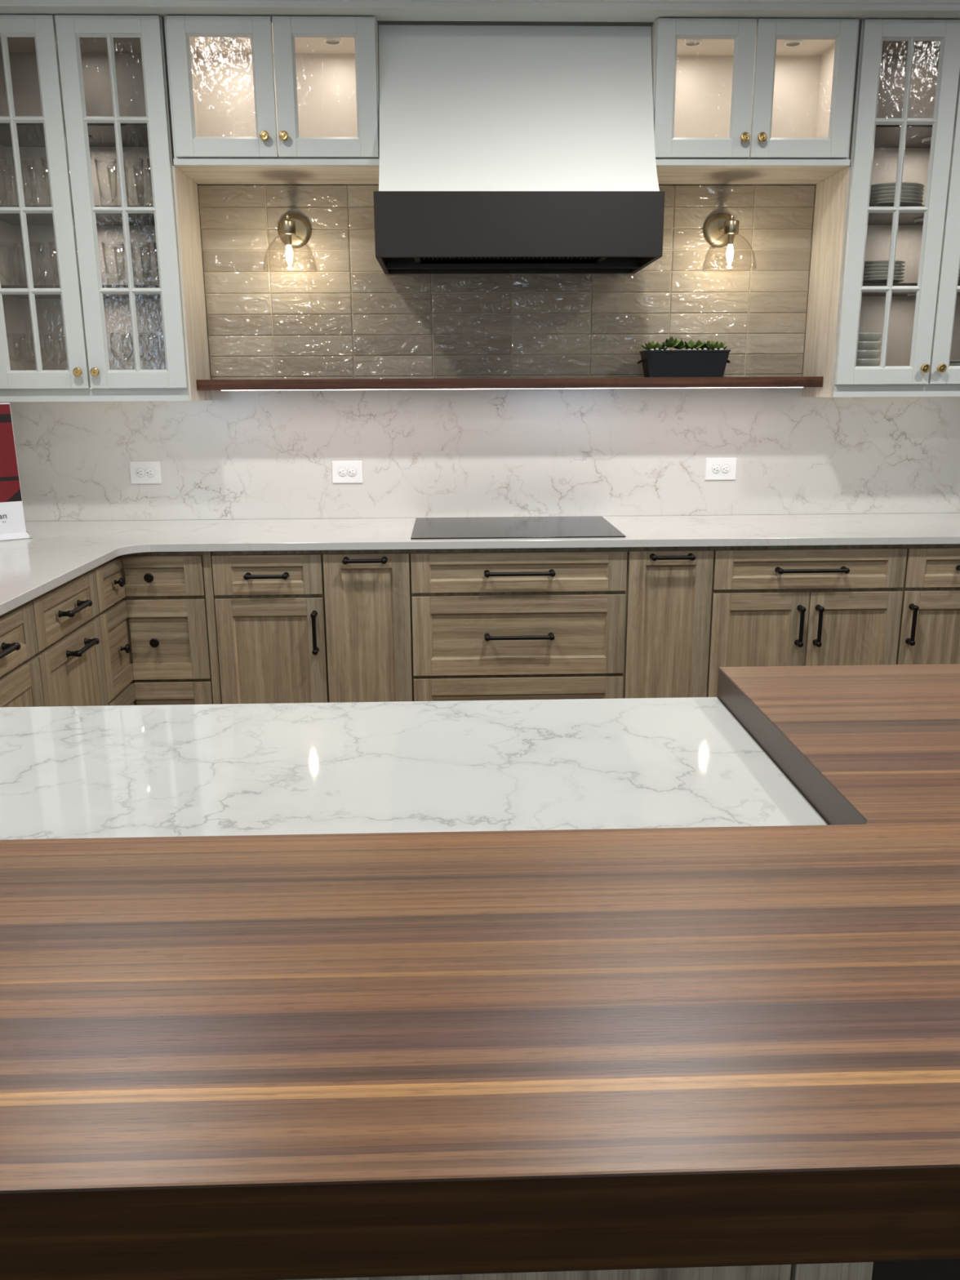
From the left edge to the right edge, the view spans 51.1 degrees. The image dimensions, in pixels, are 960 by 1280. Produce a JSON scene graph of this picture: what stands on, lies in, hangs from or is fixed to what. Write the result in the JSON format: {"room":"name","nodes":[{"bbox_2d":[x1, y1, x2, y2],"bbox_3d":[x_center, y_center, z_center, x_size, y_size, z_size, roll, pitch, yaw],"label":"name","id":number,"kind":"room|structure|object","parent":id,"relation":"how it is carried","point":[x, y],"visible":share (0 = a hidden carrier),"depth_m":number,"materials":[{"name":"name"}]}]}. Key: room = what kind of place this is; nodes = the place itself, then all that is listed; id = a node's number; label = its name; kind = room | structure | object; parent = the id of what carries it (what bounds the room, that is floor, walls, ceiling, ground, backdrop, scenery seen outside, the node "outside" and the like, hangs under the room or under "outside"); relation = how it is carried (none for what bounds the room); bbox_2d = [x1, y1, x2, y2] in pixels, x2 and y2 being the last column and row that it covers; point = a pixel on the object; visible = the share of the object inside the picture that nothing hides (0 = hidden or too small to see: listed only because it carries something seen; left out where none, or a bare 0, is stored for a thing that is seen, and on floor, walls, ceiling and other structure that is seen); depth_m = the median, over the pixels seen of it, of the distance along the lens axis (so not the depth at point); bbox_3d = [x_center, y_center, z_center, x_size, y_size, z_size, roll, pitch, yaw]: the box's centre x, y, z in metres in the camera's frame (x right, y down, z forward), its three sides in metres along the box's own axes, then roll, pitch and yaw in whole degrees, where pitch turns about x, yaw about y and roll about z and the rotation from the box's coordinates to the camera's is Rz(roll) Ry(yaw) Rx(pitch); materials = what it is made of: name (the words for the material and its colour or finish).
{"room":"kitchen","nodes":[
{"label":"kitchen","id":0,"kind":"room"},
{"bbox_2d":[27,20,955,521],"bbox_3d":[0.232,-1.038,4.025,9.000,2.900,0.086,-1,14,-2],"label":"wall","id":1,"kind":"structure","parent":0,"point":[380,22],"depth_m":3.68,"materials":[{"name":"grey paint"}]},
{"bbox_2d":[0,14,212,402],"bbox_3d":[-1.404,-1.495,3.602,0.707,1.240,0.382,-1,14,-2],"label":"upper cabinet","id":2,"kind":"object","parent":1,"relation":"attached to","point":[75,91],"visible":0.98,"depth_m":3.57,"materials":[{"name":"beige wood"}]},
{"bbox_2d":[2,158,9,205],"bbox_3d":[-1.692,-1.599,3.523,0.074,0.165,0.074,-1,14,-2],"label":"tumbler","id":3,"kind":"object","parent":2,"relation":"on","point":[5,158],"visible":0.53,"depth_m":3.53,"materials":[{"name":"clear glass"}]},
{"bbox_2d":[0,164,23,205],"bbox_3d":[-1.695,-1.631,3.649,0.074,0.165,0.074,-1,14,-2],"label":"tumbler","id":4,"kind":"object","parent":2,"relation":"on","point":[1,168],"visible":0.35,"depth_m":3.63,"materials":[{"name":"clear glass"}]},
{"bbox_2d":[5,242,19,284],"bbox_3d":[-1.690,-1.340,3.588,0.077,0.150,0.077,-1,14,-2],"label":"pint glass","id":5,"kind":"object","parent":2,"relation":"on","point":[15,242],"visible":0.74,"depth_m":3.60,"materials":[{"name":"glass"}]},
{"bbox_2d":[8,248,32,284],"bbox_3d":[-1.694,-1.371,3.714,0.077,0.150,0.077,-1,14,-2],"label":"pint glass","id":6,"kind":"object","parent":2,"relation":"on","point":[9,248],"visible":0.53,"depth_m":3.70,"materials":[{"name":"glass"}]},
{"bbox_2d":[11,157,36,204],"bbox_3d":[-1.597,-1.601,3.526,0.074,0.165,0.074,-1,14,-2],"label":"tumbler","id":7,"kind":"object","parent":2,"relation":"on","point":[12,160],"visible":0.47,"depth_m":3.52,"materials":[{"name":"clear glass"}]},
{"bbox_2d":[18,334,43,362],"bbox_3d":[-1.692,-1.059,3.792,0.081,0.178,0.081,-1,14,-2],"label":"wine glass","id":8,"kind":"object","parent":2,"relation":"in","point":[20,335],"visible":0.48,"depth_m":3.77,"materials":[{"name":"glass"}]},
{"bbox_2d":[20,241,45,282],"bbox_3d":[-1.595,-1.341,3.591,0.077,0.150,0.077,-1,14,-2],"label":"pint glass","id":9,"kind":"object","parent":2,"relation":"on","point":[37,242],"visible":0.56,"depth_m":3.58,"materials":[{"name":"glass"}]},
{"bbox_2d":[26,164,50,204],"bbox_3d":[-1.601,-1.632,3.652,0.074,0.165,0.074,-1,14,-2],"label":"tumbler","id":10,"kind":"object","parent":2,"relation":"on","point":[28,165],"visible":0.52,"depth_m":3.64,"materials":[{"name":"clear glass"}]},
{"bbox_2d":[31,333,55,362],"bbox_3d":[-1.593,-1.028,3.669,0.081,0.178,0.081,-1,14,-2],"label":"wine glass","id":11,"kind":"object","parent":2,"relation":"in","point":[31,333],"visible":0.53,"depth_m":3.67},
{"bbox_2d":[40,157,49,202],"bbox_3d":[-1.497,-1.602,3.529,0.074,0.165,0.074,-1,14,-2],"label":"tumbler","id":12,"kind":"object","parent":2,"relation":"on","point":[41,157],"visible":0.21,"depth_m":3.51,"materials":[{"name":"clear glass"}]},
{"bbox_2d":[35,247,57,284],"bbox_3d":[-1.599,-1.373,3.717,0.077,0.150,0.077,-1,14,-2],"label":"pint glass","id":13,"kind":"object","parent":2,"relation":"on","point":[35,247],"visible":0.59,"depth_m":3.70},
{"bbox_2d":[0,120,148,146],"bbox_3d":[-1.410,-1.794,3.553,0.666,0.019,0.310,-1,14,-2],"label":"shelf","id":14,"kind":"object","parent":2,"relation":"attached to","point":[29,134],"depth_m":3.53,"materials":[{"name":"white"}]},
{"bbox_2d":[0,205,155,226],"bbox_3d":[-1.408,-1.530,3.619,0.666,0.019,0.310,-1,14,-2],"label":"shelf","id":15,"kind":"object","parent":2,"relation":"attached to","point":[111,219],"depth_m":3.61,"materials":[{"name":"white"}]},
{"bbox_2d":[0,284,160,298],"bbox_3d":[-1.407,-1.277,3.682,0.666,0.019,0.310,-1,14,-2],"label":"shelf","id":16,"kind":"object","parent":2,"relation":"attached to","point":[152,295],"depth_m":3.54,"materials":[{"name":"white"}]},
{"bbox_2d":[79,37,83,44],"bbox_3d":[-1.412,-2.084,3.488,0.059,0.009,0.059,-1,14,-2],"label":"puck light","id":17,"kind":"object","parent":2,"relation":"on","point":[81,39],"depth_m":3.48,"materials":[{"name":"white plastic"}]},
{"bbox_2d":[93,156,117,204],"bbox_3d":[-1.312,-1.604,3.534,0.074,0.165,0.074,-1,14,-2],"label":"tumbler","id":18,"kind":"object","parent":2,"relation":"on","point":[97,157],"visible":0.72,"depth_m":3.52,"materials":[{"name":"clear glass"}]},
{"bbox_2d":[101,242,125,284],"bbox_3d":[-1.310,-1.345,3.599,0.077,0.150,0.077,-1,14,-2],"label":"pint glass","id":19,"kind":"object","parent":2,"relation":"on","point":[101,242],"visible":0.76,"depth_m":3.60,"materials":[{"name":"glass"}]},
{"bbox_2d":[106,165,128,205],"bbox_3d":[-1.316,-1.636,3.660,0.074,0.165,0.074,-1,14,-2],"label":"tumbler","id":20,"kind":"object","parent":2,"relation":"on","point":[124,166],"visible":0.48,"depth_m":3.65,"materials":[{"name":"clear glass"}]},
{"bbox_2d":[113,247,136,284],"bbox_3d":[-1.314,-1.376,3.725,0.077,0.150,0.077,-1,14,-2],"label":"pint glass","id":21,"kind":"object","parent":2,"relation":"on","point":[113,247],"visible":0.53,"depth_m":3.71,"materials":[{"name":"glass"}]},
{"bbox_2d":[124,156,144,205],"bbox_3d":[-1.219,-1.605,3.536,0.074,0.165,0.074,-1,14,-2],"label":"tumbler","id":22,"kind":"object","parent":2,"relation":"on","point":[125,157],"visible":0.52,"depth_m":3.54,"materials":[{"name":"clear glass"}]},
{"bbox_2d":[132,166,153,204],"bbox_3d":[-1.223,-1.637,3.662,0.074,0.165,0.074,-1,14,-2],"label":"tumbler","id":23,"kind":"object","parent":2,"relation":"on","point":[132,166],"visible":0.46,"depth_m":3.65,"materials":[{"name":"clear glass"}]},
{"bbox_2d":[138,246,157,284],"bbox_3d":[-1.221,-1.377,3.727,0.077,0.150,0.077,-1,14,-2],"label":"pint glass","id":24,"kind":"object","parent":2,"relation":"on","point":[140,246],"visible":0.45,"depth_m":3.71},
{"bbox_2d":[146,157,153,204],"bbox_3d":[-1.130,-1.606,3.539,0.074,0.165,0.074,-1,14,-2],"label":"tumbler","id":25,"kind":"object","parent":2,"relation":"on","point":[147,157],"visible":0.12,"depth_m":3.52,"materials":[{"name":"clear glass"}]},
{"bbox_2d":[152,242,158,279],"bbox_3d":[-1.128,-1.347,3.604,0.077,0.150,0.077,-1,14,-2],"label":"pint glass","id":26,"kind":"object","parent":2,"relation":"on","point":[153,242],"visible":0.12,"depth_m":3.59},
{"bbox_2d":[0,0,959,22],"bbox_3d":[0.279,-2.131,3.297,4.320,0.123,0.170,-1,14,-2],"label":"crown molding","id":27,"kind":"structure","parent":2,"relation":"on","point":[550,11],"depth_m":3.29,"materials":[{"name":"white paint"}]},
{"bbox_2d":[164,15,379,184],"bbox_3d":[-0.700,-1.884,3.526,0.704,0.456,0.382,-1,14,-2],"label":"upper cabinet","id":28,"kind":"object","parent":1,"relation":"attached to","point":[254,100],"visible":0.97,"depth_m":3.42,"materials":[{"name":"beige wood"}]},
{"bbox_2d":[217,36,235,44],"bbox_3d":[-0.882,-2.088,3.493,0.059,0.009,0.059,-1,14,-2],"label":"puck light","id":29,"kind":"object","parent":28,"relation":"on","point":[224,40],"depth_m":3.50,"materials":[{"name":"white plastic"}]},
{"bbox_2d":[324,37,341,44],"bbox_3d":[-0.515,-2.093,3.503,0.059,0.009,0.059,-1,14,-2],"label":"puck light","id":30,"kind":"object","parent":28,"relation":"on","point":[332,41],"depth_m":3.51,"materials":[{"name":"white plastic"}]},
{"bbox_2d":[0,386,959,521],"bbox_3d":[0.275,-0.756,4.044,4.320,0.515,0.012,-1,14,-2],"label":"backsplash","id":31,"kind":"structure","parent":1,"relation":"attached to","point":[604,451],"depth_m":4.03,"materials":[{"name":"stone"}]},
{"bbox_2d":[128,461,161,484],"bbox_3d":[-1.336,-0.668,4.005,0.121,0.088,0.010,-1,14,-2],"label":"wall outlet","id":32,"kind":"object","parent":31,"relation":"attached to","point":[141,472],"visible":1,"depth_m":4.00,"materials":[{"name":"white plastic"}]},
{"bbox_2d":[136,468,145,477],"bbox_3d":[-1.355,-0.667,4.001,0.036,0.036,0.004,-1,14,-2],"label":"receptacle","id":33,"kind":"object","parent":32,"relation":"attached to","point":[140,473],"depth_m":4.00,"materials":[{"name":"grey"}]},
{"bbox_2d":[145,468,154,477],"bbox_3d":[-1.317,-0.667,4.003,0.036,0.036,0.004,-1,14,-2],"label":"receptacle","id":34,"kind":"object","parent":32,"relation":"attached to","point":[149,473],"depth_m":4.00,"materials":[{"name":"grey"}]},
{"bbox_2d":[331,461,363,483],"bbox_3d":[-0.533,-0.674,4.028,0.122,0.088,0.010,-1,14,-2],"label":"wall outlet","id":35,"kind":"object","parent":31,"relation":"attached to","point":[343,472],"visible":1,"depth_m":4.03,"materials":[{"name":"white plastic"}]},
{"bbox_2d":[337,467,346,476],"bbox_3d":[-0.552,-0.673,4.025,0.036,0.036,0.004,-1,14,-2],"label":"receptacle","id":36,"kind":"object","parent":35,"relation":"attached to","point":[342,472],"depth_m":4.02,"materials":[{"name":"grey"}]},
{"bbox_2d":[347,467,356,476],"bbox_3d":[-0.514,-0.674,4.026,0.036,0.036,0.004,-1,14,-2],"label":"receptacle","id":37,"kind":"object","parent":35,"relation":"attached to","point":[352,472],"depth_m":4.03,"materials":[{"name":"grey"}]},
{"bbox_2d":[705,457,736,479],"bbox_3d":[0.978,-0.694,4.070,0.126,0.088,0.010,-1,14,-2],"label":"wall outlet","id":38,"kind":"object","parent":31,"relation":"attached to","point":[716,468],"visible":1,"depth_m":4.07,"materials":[{"name":"white plastic"}]},
{"bbox_2d":[711,464,720,473],"bbox_3d":[0.959,-0.693,4.067,0.034,0.034,0.003,-1,14,-2],"label":"receptacle","id":39,"kind":"object","parent":38,"relation":"attached to","point":[716,468],"depth_m":4.07,"materials":[{"name":"white"}]},
{"bbox_2d":[721,464,729,473],"bbox_3d":[0.997,-0.694,4.068,0.036,0.036,0.004,-1,14,-2],"label":"receptacle","id":40,"kind":"object","parent":38,"relation":"attached to","point":[725,468],"depth_m":4.07,"materials":[{"name":"white"}]},
{"bbox_2d":[197,184,815,379],"bbox_3d":[0.112,-1.361,3.882,2.336,0.738,0.023,-1,14,-2],"label":"tile backsplash","id":41,"kind":"structure","parent":1,"relation":"attached to","point":[347,318],"depth_m":3.88,"materials":[{"name":"beige tile"}]},
{"bbox_2d":[262,213,317,271],"bbox_3d":[-0.697,-1.468,3.680,0.197,0.221,0.267,-1,14,-2],"label":"wall sconce","id":42,"kind":"object","parent":41,"relation":"attached to","point":[294,229],"visible":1,"depth_m":3.77,"materials":[{"name":"gold metal"}]},
{"bbox_2d":[280,214,296,235],"bbox_3d":[-0.696,-1.504,3.635,0.055,0.068,0.055,-1,14,-2],"label":"socket","id":43,"kind":"object","parent":42,"relation":"attached to","point":[287,227],"depth_m":3.62,"materials":[{"name":"gold metal"}]},
{"bbox_2d":[702,213,756,271],"bbox_3d":[0.922,-1.488,3.726,0.197,0.221,0.267,-1,14,-2],"label":"wall sconce","id":44,"kind":"object","parent":41,"relation":"attached to","point":[720,230],"visible":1,"depth_m":3.82,"materials":[{"name":"gold metal"}]},
{"bbox_2d":[723,214,739,235],"bbox_3d":[0.923,-1.524,3.680,0.055,0.068,0.055,-1,14,-2],"label":"socket","id":45,"kind":"object","parent":44,"relation":"attached to","point":[731,226],"depth_m":3.66,"materials":[{"name":"gold metal"}]},
{"bbox_2d":[196,376,822,390],"bbox_3d":[0.118,-0.983,3.845,2.334,0.039,0.232,-1,14,-2],"label":"wall shelf","id":46,"kind":"object","parent":1,"relation":"attached to","point":[784,381],"visible":1,"depth_m":3.73,"materials":[{"name":"brown wood"}]},
{"bbox_2d":[637,336,730,377],"bbox_3d":[0.782,-1.084,3.843,0.358,0.151,0.130,-1,14,-2],"label":"planter","id":47,"kind":"object","parent":46,"relation":"on","point":[655,363],"visible":0.94,"depth_m":3.80,"materials":[{"name":"grey"}]},
{"bbox_2d":[373,25,664,274],"bbox_3d":[0.123,-1.722,3.515,0.964,0.774,0.514,-1,14,-2],"label":"range hood","id":48,"kind":"object","parent":1,"relation":"attached to","point":[504,148],"visible":1,"depth_m":3.40,"materials":[{"name":"white paint"}]},
{"bbox_2d":[651,17,859,184],"bbox_3d":[0.935,-1.905,3.572,0.692,0.456,0.382,-1,14,-2],"label":"upper cabinet","id":49,"kind":"object","parent":1,"relation":"attached to","point":[736,101],"visible":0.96,"depth_m":3.47,"materials":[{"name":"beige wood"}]},
{"bbox_2d":[684,39,701,46],"bbox_3d":[0.750,-2.109,3.539,0.059,0.009,0.059,-1,14,-2],"label":"puck light","id":50,"kind":"object","parent":49,"relation":"on","point":[691,42],"depth_m":3.55,"materials":[{"name":"white plastic"}]},
{"bbox_2d":[784,39,802,46],"bbox_3d":[1.108,-2.113,3.549,0.059,0.009,0.059,-1,14,-2],"label":"puck light","id":51,"kind":"object","parent":49,"relation":"on","point":[788,42],"depth_m":3.55,"materials":[{"name":"white plastic"}]},
{"bbox_2d":[800,18,959,397],"bbox_3d":[1.639,-1.533,3.687,0.709,1.240,0.382,-1,14,-2],"label":"upper cabinet","id":52,"kind":"object","parent":1,"relation":"attached to","point":[905,124],"visible":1,"depth_m":3.63,"materials":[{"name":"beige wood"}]},
{"bbox_2d":[862,278,903,283],"bbox_3d":[1.472,-1.329,3.746,0.203,0.020,0.203,-1,14,-2],"label":"plate","id":53,"kind":"object","parent":52,"relation":"on","point":[873,280],"visible":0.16,"depth_m":3.67,"materials":[{"name":"white ceramic"}]},
{"bbox_2d":[862,275,903,279],"bbox_3d":[1.472,-1.341,3.743,0.203,0.020,0.203,-1,14,-2],"label":"plate","id":54,"kind":"object","parent":53,"relation":"on","point":[867,277],"visible":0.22,"depth_m":3.67,"materials":[{"name":"white ceramic"}]},
{"bbox_2d":[863,271,904,275],"bbox_3d":[1.472,-1.354,3.740,0.203,0.020,0.203,-1,14,-2],"label":"plate","id":55,"kind":"object","parent":54,"relation":"on","point":[875,273],"visible":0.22,"depth_m":3.66,"materials":[{"name":"white ceramic"}]},
{"bbox_2d":[863,267,904,271],"bbox_3d":[1.472,-1.366,3.737,0.203,0.020,0.203,-1,14,-2],"label":"plate","id":56,"kind":"object","parent":55,"relation":"on","point":[868,269],"visible":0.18,"depth_m":3.66,"materials":[{"name":"white ceramic"}]},
{"bbox_2d":[863,263,905,268],"bbox_3d":[1.472,-1.378,3.734,0.203,0.020,0.203,-1,14,-2],"label":"plate","id":57,"kind":"object","parent":56,"relation":"on","point":[877,265],"visible":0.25,"depth_m":3.65,"materials":[{"name":"white ceramic"}]},
{"bbox_2d":[864,260,905,264],"bbox_3d":[1.472,-1.390,3.731,0.203,0.020,0.203,-1,14,-2],"label":"plate","id":58,"kind":"object","parent":57,"relation":"on","point":[870,262],"visible":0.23,"depth_m":3.65,"materials":[{"name":"white ceramic"}]},
{"bbox_2d":[869,200,922,205],"bbox_3d":[1.500,-1.584,3.694,0.236,0.020,0.236,-1,14,-2],"label":"dinner plate","id":59,"kind":"object","parent":52,"relation":"on","point":[902,202],"visible":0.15,"depth_m":3.60,"materials":[{"name":"white ceramic"}]},
{"bbox_2d":[869,197,923,203],"bbox_3d":[1.500,-1.597,3.691,0.236,0.020,0.236,-1,14,-2],"label":"dinner plate","id":60,"kind":"object","parent":59,"relation":"on","point":[886,199],"visible":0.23,"depth_m":3.60,"materials":[{"name":"white ceramic"}]},
{"bbox_2d":[869,193,923,199],"bbox_3d":[1.500,-1.609,3.688,0.236,0.020,0.236,-1,14,-2],"label":"dinner plate","id":61,"kind":"object","parent":60,"relation":"on","point":[892,195],"visible":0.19,"depth_m":3.60,"materials":[{"name":"white ceramic"}]},
{"bbox_2d":[870,189,923,195],"bbox_3d":[1.500,-1.621,3.684,0.236,0.020,0.236,-1,14,-2],"label":"dinner plate","id":62,"kind":"object","parent":61,"relation":"on","point":[903,191],"visible":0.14,"depth_m":3.59,"materials":[{"name":"white ceramic"}]},
{"bbox_2d":[870,186,924,192],"bbox_3d":[1.500,-1.633,3.682,0.236,0.020,0.236,-1,14,-2],"label":"dinner plate","id":63,"kind":"object","parent":62,"relation":"on","point":[889,188],"visible":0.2,"depth_m":3.59,"materials":[{"name":"white ceramic"}]},
{"bbox_2d":[871,182,924,188],"bbox_3d":[1.500,-1.645,3.679,0.236,0.020,0.236,-1,14,-2],"label":"dinner plate","id":64,"kind":"object","parent":63,"relation":"on","point":[904,184],"visible":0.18,"depth_m":3.59,"materials":[{"name":"white ceramic"}]},
{"bbox_2d":[867,205,924,225],"bbox_3d":[1.642,-1.568,3.705,0.668,0.019,0.310,-1,14,-2],"label":"shelf","id":65,"kind":"object","parent":52,"relation":"attached to","point":[874,218],"depth_m":3.69,"materials":[{"name":"white"}]},
{"bbox_2d":[874,124,932,147],"bbox_3d":[1.640,-1.831,3.639,0.668,0.019,0.310,-1,14,-2],"label":"shelf","id":66,"kind":"object","parent":52,"relation":"attached to","point":[886,135],"depth_m":3.61,"materials":[{"name":"white"}]},
{"bbox_2d":[862,283,959,296],"bbox_3d":[1.643,-1.315,3.768,0.668,0.019,0.310,-1,14,-2],"label":"shelf","id":67,"kind":"object","parent":52,"relation":"attached to","point":[864,293],"depth_m":3.62,"materials":[{"name":"white"}]},
{"bbox_2d":[907,292,916,296],"bbox_3d":[1.643,-1.303,3.779,0.059,0.009,0.059,-1,14,-2],"label":"puck light","id":68,"kind":"object","parent":52,"relation":"on","point":[911,294],"depth_m":3.77,"materials":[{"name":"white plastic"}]},
{"bbox_2d":[914,217,924,222],"bbox_3d":[1.641,-1.555,3.716,0.059,0.009,0.059,-1,14,-2],"label":"puck light","id":69,"kind":"object","parent":52,"relation":"on","point":[916,220],"depth_m":3.71,"materials":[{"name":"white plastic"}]},
{"bbox_2d":[921,137,931,142],"bbox_3d":[1.640,-1.819,3.650,0.059,0.009,0.059,-1,14,-2],"label":"puck light","id":70,"kind":"object","parent":52,"relation":"on","point":[924,140],"depth_m":3.64,"materials":[{"name":"white plastic"}]},
{"bbox_2d":[930,40,940,48],"bbox_3d":[1.638,-2.122,3.574,0.059,0.009,0.059,-1,14,-2],"label":"puck light","id":71,"kind":"object","parent":52,"relation":"on","point":[934,44],"depth_m":3.57,"materials":[{"name":"white plastic"}]},
{"bbox_3d":[1.839,-1.007,3.838,0.236,0.020,0.236,-1,14,-2],"label":"dinner plate","id":72,"kind":"object","parent":52,"relation":"on","visible":0},
{"bbox_3d":[1.839,-1.020,3.835,0.236,0.020,0.236,-1,14,-2],"label":"dinner plate","id":73,"kind":"object","parent":72,"relation":"on","visible":0},
{"bbox_3d":[1.839,-1.032,3.832,0.236,0.019,0.236,-1,14,-2],"label":"dinner plate","id":74,"kind":"object","parent":73,"relation":"on","visible":0},
{"bbox_2d":[949,363,959,365],"bbox_3d":[1.839,-1.044,3.829,0.236,0.020,0.236,-1,14,-2],"label":"dinner plate","id":75,"kind":"object","parent":74,"relation":"on","point":[950,364],"visible":0.07,"depth_m":3.74,"materials":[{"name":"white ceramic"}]},
{"bbox_2d":[949,360,959,363],"bbox_3d":[1.838,-1.056,3.826,0.236,0.020,0.236,-1,14,-2],"label":"dinner plate","id":76,"kind":"object","parent":75,"relation":"on","point":[950,361],"visible":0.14,"depth_m":3.75,"materials":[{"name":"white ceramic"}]},
{"bbox_3d":[1.431,-1.009,3.804,0.159,0.044,0.159,-1,14,-2],"label":"serving bowl","id":77,"kind":"object","parent":52,"relation":"in","visible":0},
{"bbox_2d":[856,358,879,366],"bbox_3d":[1.431,-1.040,3.797,0.159,0.044,0.159,-1,14,-2],"label":"serving bowl","id":78,"kind":"object","parent":77,"relation":"on","point":[866,362],"visible":0.23,"depth_m":3.73,"materials":[{"name":"white ceramic"}]},
{"bbox_2d":[856,350,880,359],"bbox_3d":[1.431,-1.070,3.789,0.159,0.044,0.159,-1,14,-2],"label":"serving bowl","id":79,"kind":"object","parent":78,"relation":"on","point":[861,354],"visible":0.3,"depth_m":3.72,"materials":[{"name":"white ceramic"}]},
{"bbox_2d":[857,341,881,350],"bbox_3d":[1.431,-1.100,3.782,0.159,0.044,0.159,-1,14,-2],"label":"serving bowl","id":80,"kind":"object","parent":79,"relation":"on","point":[862,345],"visible":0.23,"depth_m":3.71,"materials":[{"name":"white ceramic"}]},
{"bbox_2d":[857,332,882,341],"bbox_3d":[1.431,-1.130,3.774,0.159,0.044,0.159,-1,14,-2],"label":"serving bowl","id":81,"kind":"object","parent":80,"relation":"on","point":[863,336],"visible":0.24,"depth_m":3.71,"materials":[{"name":"white ceramic"}]},
{"bbox_3d":[0.377,1.487,0.013,9.000,0.050,9.100,-1,14,-2],"label":"floor","id":82,"kind":"structure","parent":0,"visible":0},
{"bbox_2d":[0,602,44,706],"bbox_3d":[-1.493,0.383,2.537,0.672,0.886,0.562,-1,14,-2],"label":"base cabinet","id":83,"kind":"object","parent":82,"relation":"on","point":[20,682],"visible":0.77,"depth_m":2.64,"materials":[{"name":"brown wood"}]},
{"bbox_2d":[26,570,107,706],"bbox_3d":[-1.509,0.255,3.048,0.672,0.886,0.491,-1,14,-2],"label":"base cabinet","id":84,"kind":"object","parent":82,"relation":"on","point":[69,655],"visible":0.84,"depth_m":2.99,"materials":[{"name":"brown wood"}]},
{"bbox_2d":[90,551,222,705],"bbox_3d":[-1.401,0.084,3.729,0.932,0.886,0.904,-1,14,-2],"label":"base cabinet","id":85,"kind":"object","parent":82,"relation":"on","point":[157,614],"visible":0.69,"depth_m":3.51,"materials":[{"name":"brown wood"}]},
{"bbox_2d":[0,512,959,615],"bbox_3d":[0.307,-0.253,3.154,4.320,0.028,1.960,-1,14,-2],"label":"countertop","id":86,"kind":"structure","parent":85,"relation":"on","point":[57,553],"depth_m":3.54,"materials":[{"name":"stone"}]},
{"bbox_2d":[0,403,31,541],"bbox_3d":[-1.721,-0.574,3.456,0.270,0.469,0.067,-11,17,-35],"label":"display sign","id":87,"kind":"object","parent":86,"relation":"on","point":[12,524],"visible":1,"depth_m":3.52,"materials":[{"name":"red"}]},
{"bbox_2d":[0,404,22,502],"bbox_3d":[-1.733,-0.638,3.450,0.254,0.334,0.018,-11,17,-35],"label":"picture","id":88,"kind":"object","parent":87,"relation":"attached to","point":[10,486],"depth_m":3.51,"materials":[{"name":"red"}]},
{"bbox_2d":[410,515,626,539],"bbox_3d":[0.127,-0.427,3.786,0.754,0.005,0.566,-1,14,-2],"label":"cooktop","id":89,"kind":"object","parent":86,"relation":"in","point":[581,526],"visible":1,"depth_m":3.74,"materials":[{"name":"glass"}]},
{"bbox_2d":[211,550,328,704],"bbox_3d":[-0.747,0.048,3.859,0.382,0.886,0.673,-1,14,-2],"label":"base cabinet","id":90,"kind":"object","parent":82,"relation":"on","point":[270,615],"visible":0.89,"depth_m":3.54,"materials":[{"name":"brown wood"}]},
{"bbox_2d":[322,549,413,702],"bbox_3d":[-0.403,0.043,3.869,0.303,0.886,0.673,-1,14,-2],"label":"base cabinet","id":91,"kind":"object","parent":82,"relation":"on","point":[367,593],"visible":0.7,"depth_m":3.55,"materials":[{"name":"brown wood"}]},
{"bbox_2d":[409,547,627,701],"bbox_3d":[0.131,0.037,3.884,0.763,0.886,0.673,-1,14,-2],"label":"base cabinet","id":92,"kind":"object","parent":82,"relation":"on","point":[487,624],"visible":0.68,"depth_m":3.56,"materials":[{"name":"brown wood"}]},
{"bbox_2d":[288,1262,873,1279],"bbox_3d":[-0.773,0.644,1.302,2.194,0.812,0.881,-1,14,-2],"label":"base cabinet","id":93,"kind":"object","parent":82,"relation":"on","point":[858,1270],"visible":0.02,"depth_m":0.85,"materials":[{"name":"walnut"},{"name":"quartz"}]},
{"bbox_2d":[0,697,828,839],"bbox_3d":[-0.758,0.201,1.369,2.340,0.030,0.622,-1,14,-2],"label":"countertop","id":94,"kind":"structure","parent":93,"relation":"on","point":[455,766],"depth_m":1.38,"materials":[{"name":"stone"}]},
{"bbox_2d":[0,663,959,1279],"bbox_3d":[0.104,0.220,1.154,4.050,0.072,1.116,-1,14,-2],"label":"countertop","id":95,"kind":"structure","parent":93,"relation":"on","point":[332,1055],"depth_m":0.73,"materials":[{"name":"brown wood"}]},
{"bbox_2d":[622,546,713,698],"bbox_3d":[0.664,0.030,3.899,0.303,0.886,0.673,-1,14,-2],"label":"base cabinet","id":96,"kind":"object","parent":82,"relation":"on","point":[668,589],"visible":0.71,"depth_m":3.58,"materials":[{"name":"brown wood"}]},
{"bbox_2d":[706,544,907,697],"bbox_3d":[1.160,0.024,3.913,0.686,0.886,0.673,-1,14,-2],"label":"base cabinet","id":97,"kind":"object","parent":82,"relation":"on","point":[797,605],"visible":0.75,"depth_m":3.58,"materials":[{"name":"brown wood"}]},
{"bbox_2d":[871,1259,959,1279],"bbox_3d":[1.126,0.657,1.371,1.604,0.892,0.810,-1,14,-2],"label":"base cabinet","id":98,"kind":"object","parent":82,"relation":"on","point":[939,1269],"visible":0.02,"depth_m":0.91,"materials":[{"name":"black"}]},
{"bbox_2d":[896,544,959,664],"bbox_3d":[1.756,0.017,3.930,0.505,0.886,0.673,-1,14,-2],"label":"base cabinet","id":99,"kind":"object","parent":82,"relation":"on","point":[929,633],"visible":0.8,"depth_m":3.59,"materials":[{"name":"brown wood"}]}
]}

